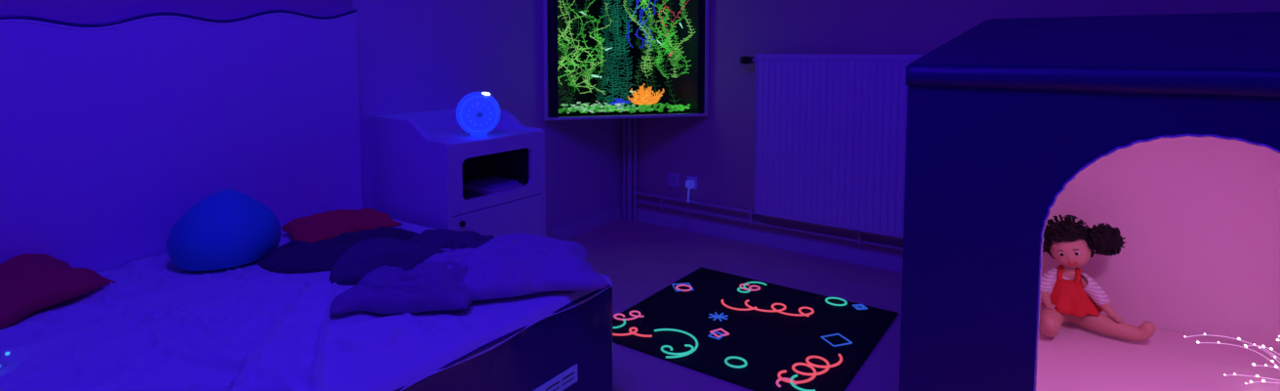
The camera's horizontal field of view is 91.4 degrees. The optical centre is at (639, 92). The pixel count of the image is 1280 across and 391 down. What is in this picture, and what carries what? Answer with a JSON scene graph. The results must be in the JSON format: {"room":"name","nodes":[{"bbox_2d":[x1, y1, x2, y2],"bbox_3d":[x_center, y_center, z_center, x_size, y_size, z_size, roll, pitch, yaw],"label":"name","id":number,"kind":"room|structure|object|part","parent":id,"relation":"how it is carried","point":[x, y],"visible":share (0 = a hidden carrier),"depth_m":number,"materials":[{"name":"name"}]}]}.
{"room":"sensory room","nodes":[
{"label":"sensory room","id":0,"kind":"room"},
{"bbox_2d":[351,0,622,232],"bbox_3d":[-1.631,-0.337,1.950,0.100,2.600,5.320,3,5,35],"label":"wall","id":1,"kind":"structure","parent":0,"point":[413,56],"depth_m":3.09,"materials":[{"name":"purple paint"}]},
{"bbox_2d":[545,206,622,240],"bbox_3d":[-1.585,0.925,2.005,0.014,0.075,5.120,3,5,35],"label":"baseboard","id":2,"kind":"structure","parent":1,"relation":"attached to","point":[576,228],"depth_m":3.77,"materials":[{"name":"white paint"}]},
{"bbox_2d":[542,0,708,120],"bbox_3d":[-0.070,-0.376,3.519,0.648,1.040,0.748,3,5,35],"label":"aquarium","id":3,"kind":"object","parent":1,"relation":"attached to","point":[602,59],"visible":1,"depth_m":3.63,"materials":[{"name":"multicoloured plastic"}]},
{"bbox_3d":[-0.517,-0.368,3.400,0.022,1.040,0.032,-1,4,-14],"label":"frame","id":4,"kind":"part","parent":3,"relation":"part of","materials":[{"name":"white paint"}]},
{"bbox_3d":[-0.065,0.135,3.552,0.912,0.016,0.032,-1,4,-14],"label":"frame","id":5,"kind":"part","parent":3,"relation":"part of","materials":[{"name":"white paint"}]},
{"bbox_3d":[-0.065,0.135,3.548,0.615,0.015,0.730,3,5,35],"label":"plate","id":6,"kind":"part","parent":3,"relation":"part of","materials":[{"name":"green plastic"}]},
{"bbox_3d":[0.387,-0.384,3.633,0.020,1.040,0.032,-1,4,-14],"label":"frame","id":7,"kind":"part","parent":3,"relation":"part of","materials":[{"name":"white paint"}]},
{"bbox_2d":[565,218,902,390],"bbox_3d":[0.211,1.101,0.738,4.620,0.100,5.320,3,5,35],"label":"floor","id":8,"kind":"structure","parent":0,"point":[640,259],"depth_m":3.05,"materials":[{"name":"carpet"}]},
{"bbox_2d":[0,0,362,271],"bbox_3d":[-1.882,0.113,1.462,0.087,1.730,2.586,3,5,35],"label":"wall panel","id":9,"kind":"object","parent":8,"relation":"on","point":[118,118],"visible":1,"depth_m":1.94,"materials":[{"name":"purple fabric"}]},
{"bbox_2d":[0,217,612,390],"bbox_3d":[-1.332,0.773,1.118,1.259,0.489,2.587,3,5,35],"label":"bed","id":10,"kind":"object","parent":8,"relation":"on","point":[162,325],"visible":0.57,"depth_m":1.44,"materials":[{"name":"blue fabric"}]},
{"bbox_2d":[0,351,9,366],"bbox_3d":[-1.279,0.542,1.207,0.078,0.016,0.180,-3,5,-41],"label":"fairy lights","id":11,"kind":"object","parent":10,"relation":"on","point":[7,353],"visible":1,"depth_m":1.28,"materials":[{"name":"white paint"}]},
{"bbox_2d":[0,252,116,329],"bbox_3d":[-1.587,0.490,1.545,0.286,0.099,0.349,1,4,15],"label":"cushion","id":12,"kind":"object","parent":10,"relation":"on","point":[29,282],"visible":1,"depth_m":1.57,"materials":[{"name":"red fabric"}]},
{"bbox_2d":[165,188,281,270],"bbox_3d":[-1.274,0.405,1.922,0.280,0.216,0.295,3,5,35],"label":"cushion","id":13,"kind":"object","parent":10,"relation":"on","point":[229,227],"visible":0.99,"depth_m":1.83,"materials":[{"name":"teal fabric"}]},
{"bbox_2d":[256,226,419,273],"bbox_3d":[-0.926,0.485,1.978,0.494,0.047,0.302,-3,5,-34],"label":"blanket","id":14,"kind":"object","parent":10,"relation":"on","point":[295,256],"visible":0.71,"depth_m":1.89,"materials":[{"name":"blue fabric"}]},
{"bbox_2d":[282,207,402,243],"bbox_3d":[-1.074,0.459,2.239,0.247,0.063,0.350,3,5,41],"label":"cushion","id":15,"kind":"object","parent":10,"relation":"on","point":[330,224],"visible":0.91,"depth_m":2.18,"materials":[{"name":"red fabric"}]},
{"bbox_2d":[330,259,471,314],"bbox_3d":[-0.588,0.488,1.614,0.388,0.093,0.385,3,5,35],"label":"bed pillow","id":16,"kind":"object","parent":10,"relation":"on","point":[428,286],"depth_m":1.53,"materials":[{"name":"fabric"}]},
{"bbox_2d":[329,228,494,285],"bbox_3d":[-0.658,0.474,1.912,0.503,0.080,0.311,-1,4,-15],"label":"pillow","id":17,"kind":"object","parent":10,"relation":"on","point":[361,258],"visible":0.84,"depth_m":1.81,"materials":[{"name":"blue fabric"}]},
{"bbox_2d":[422,232,607,300],"bbox_3d":[-0.376,0.471,1.756,0.599,0.108,0.580,3,5,35],"label":"bed pillow","id":18,"kind":"object","parent":10,"relation":"on","point":[511,265],"depth_m":1.66,"materials":[{"name":"fabric"}]},
{"bbox_2d":[368,108,545,237],"bbox_3d":[-0.767,0.491,2.681,0.526,0.806,0.515,3,5,35],"label":"nightstand","id":19,"kind":"object","parent":8,"relation":"on","point":[494,184],"visible":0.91,"depth_m":2.53,"materials":[{"name":"white laminate"}]},
{"bbox_3d":[-0.977,0.483,2.830,0.012,0.802,0.475,3,5,35],"label":"panel","id":20,"kind":"part","parent":19,"relation":"part of","materials":[{"name":"white laminate"}]},
{"bbox_2d":[416,91,500,138],"bbox_3d":[-0.810,0.085,2.552,0.483,0.184,0.170,0,4,5],"label":"lamp","id":21,"kind":"object","parent":19,"relation":"on","point":[477,113],"visible":1,"depth_m":2.48,"materials":[{"name":"blue"}]},
{"bbox_3d":[-0.657,0.082,2.540,0.171,0.176,0.173,3,5,35],"label":"globe","id":22,"kind":"part","parent":21,"relation":"part of","materials":[{"name":"blue"}]},
{"bbox_3d":[-0.673,0.496,2.371,0.014,0.022,0.022,3,5,35],"label":"door knob","id":23,"kind":"part","parent":19,"relation":"part of","materials":[{"name":"black plastic"}]},
{"bbox_2d":[421,123,540,150],"bbox_3d":[-0.774,0.180,2.664,0.510,0.020,0.475,3,5,35],"label":"shelf","id":24,"kind":"object","parent":19,"relation":"attached to","point":[503,135],"depth_m":2.61,"materials":[{"name":"white laminate"}]},
{"bbox_2d":[462,175,526,200],"bbox_3d":[-0.776,0.416,2.682,0.481,0.015,0.475,3,5,35],"label":"shelf","id":25,"kind":"object","parent":19,"relation":"attached to","point":[517,190],"depth_m":2.60,"materials":[{"name":"grey wood"}]},
{"bbox_3d":[-0.573,0.324,2.530,0.018,0.250,0.475,3,5,35],"label":"frame","id":26,"kind":"part","parent":19,"relation":"part of","materials":[{"name":"white laminate"}]},
{"bbox_3d":[-0.572,0.658,2.553,0.020,0.410,0.471,3,5,35],"label":"door","id":27,"kind":"part","parent":19,"relation":"part of","materials":[{"name":"white laminate"}]},
{"bbox_2d":[612,266,898,390],"bbox_3d":[0.433,0.920,2.515,0.945,0.014,0.887,3,5,35],"label":"rug","id":28,"kind":"object","parent":8,"relation":"on","point":[750,333],"visible":0.95,"depth_m":2.42,"materials":[{"name":"black carpet"}]},
{"bbox_2d":[1035,304,1279,390],"bbox_3d":[1.513,0.924,1.833,1.057,0.100,1.110,3,5,35],"label":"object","id":29,"kind":"structure","parent":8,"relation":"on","point":[1078,357],"depth_m":1.99,"materials":[{"name":"fabric"}]},
{"bbox_2d":[1039,213,1155,340],"bbox_3d":[1.563,0.641,2.233,0.356,0.389,0.295,0,4,5],"label":"doll","id":30,"kind":"object","parent":29,"relation":"on","point":[1068,294],"visible":0.82,"depth_m":2.22,"materials":[{"name":"brown fabric"}]},
{"bbox_2d":[1184,332,1279,383],"bbox_3d":[1.884,0.806,1.890,0.225,0.120,0.330,-3,5,-36],"label":"fairy lights","id":31,"kind":"object","parent":29,"relation":"on","point":[1238,338],"visible":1,"depth_m":1.90,"materials":[{"name":"white plastic"}]},
{"bbox_3d":[1.855,0.422,2.280,1.073,1.040,0.052,3,5,35],"label":"wall","id":32,"kind":"structure","parent":8,"relation":"on","visible":0},
{"bbox_2d":[1040,136,1279,351],"bbox_3d":[1.837,0.424,2.255,1.073,1.040,0.008,3,5,35],"label":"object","id":33,"kind":"structure","parent":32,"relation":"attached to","point":[1198,219],"depth_m":2.19,"materials":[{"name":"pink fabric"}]},
{"bbox_2d":[625,0,1279,256],"bbox_3d":[1.723,-0.394,2.766,4.420,2.600,0.100,3,5,35],"label":"wall","id":34,"kind":"structure","parent":0,"point":[718,147],"depth_m":3.44,"materials":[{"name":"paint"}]},
{"bbox_2d":[667,172,679,186],"bbox_3d":[0.207,0.533,3.842,0.080,0.080,0.012,3,5,35],"label":"wall socket","id":35,"kind":"object","parent":34,"relation":"attached to","point":[673,178],"visible":1,"depth_m":3.84,"materials":[{"name":"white plastic"}]},
{"bbox_2d":[678,179,694,229],"bbox_3d":[0.276,0.679,3.768,0.094,0.312,0.046,3,5,35],"label":"plug","id":36,"kind":"object","parent":34,"relation":"attached to","point":[689,184],"visible":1,"depth_m":3.73,"materials":[{"name":"white plastic"}]},
{"bbox_2d":[686,174,698,189],"bbox_3d":[0.313,0.539,3.767,0.080,0.080,0.012,3,5,35],"label":"wall socket","id":37,"kind":"object","parent":34,"relation":"attached to","point":[693,178],"visible":0.73,"depth_m":3.75,"materials":[{"name":"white plastic"}]},
{"bbox_2d":[622,118,903,249],"bbox_3d":[1.446,0.542,2.930,3.786,0.709,0.060,3,5,35],"label":"pipes","id":38,"kind":"object","parent":34,"relation":"attached to","point":[663,197],"visible":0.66,"depth_m":3.85,"materials":[{"name":"white metal"}]},
{"bbox_2d":[625,206,903,272],"bbox_3d":[1.696,0.869,2.804,4.406,0.075,0.014,3,5,35],"label":"baseboard","id":39,"kind":"structure","parent":34,"relation":"attached to","point":[826,250],"depth_m":3.46,"materials":[{"name":"white paint"}]},
{"bbox_2d":[738,53,923,238],"bbox_3d":[1.115,0.244,3.104,1.363,0.870,0.126,3,5,35],"label":"radiator","id":40,"kind":"object","parent":34,"relation":"attached to","point":[830,135],"visible":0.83,"depth_m":3.13,"materials":[{"name":"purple metal"}]},
{"bbox_3d":[0.580,-0.180,3.436,0.050,0.044,0.044,3,5,35],"label":"valve knob","id":41,"kind":"part","parent":40,"relation":"part of","materials":[{"name":"black plastic"}]},
{"bbox_3d":[1.133,0.673,3.056,1.230,0.020,0.013,3,5,35],"label":"rail","id":42,"kind":"part","parent":40,"relation":"part of","materials":[{"name":"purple metal"}]},
{"bbox_2d":[757,53,923,61],"bbox_3d":[1.154,-0.172,3.026,1.230,0.030,0.083,3,5,35],"label":"grille","id":43,"kind":"object","parent":40,"relation":"attached to","point":[761,57],"depth_m":3.12,"materials":[{"name":"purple metal"}]},
{"bbox_2d":[899,84,1279,390],"bbox_3d":[1.201,0.486,1.362,1.177,1.040,0.052,3,5,35],"label":"wall","id":44,"kind":"structure","parent":0,"point":[984,167],"depth_m":1.55,"materials":[{"name":"blue fabric"}]},
{"bbox_2d":[1032,133,1279,390],"bbox_3d":[1.189,0.546,1.341,0.572,0.923,0.006,3,5,35],"label":"piping","id":45,"kind":"object","parent":44,"relation":"attached to","point":[1057,193],"visible":1,"depth_m":1.45,"materials":[{"name":"blue fabric"}]},
{"bbox_2d":[907,11,1279,71],"bbox_3d":[1.528,-0.143,1.779,1.185,0.158,1.192,3,5,35],"label":"roof","id":46,"kind":"structure","parent":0,"point":[1222,41],"depth_m":1.57,"materials":[{"name":"blue plastic"}]},
{"bbox_2d":[906,66,1279,96],"bbox_3d":[1.182,-0.021,1.299,1.185,0.051,0.006,3,5,35],"label":"roof edge","id":47,"kind":"object","parent":46,"relation":"attached to","point":[1208,82],"depth_m":1.40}
]}

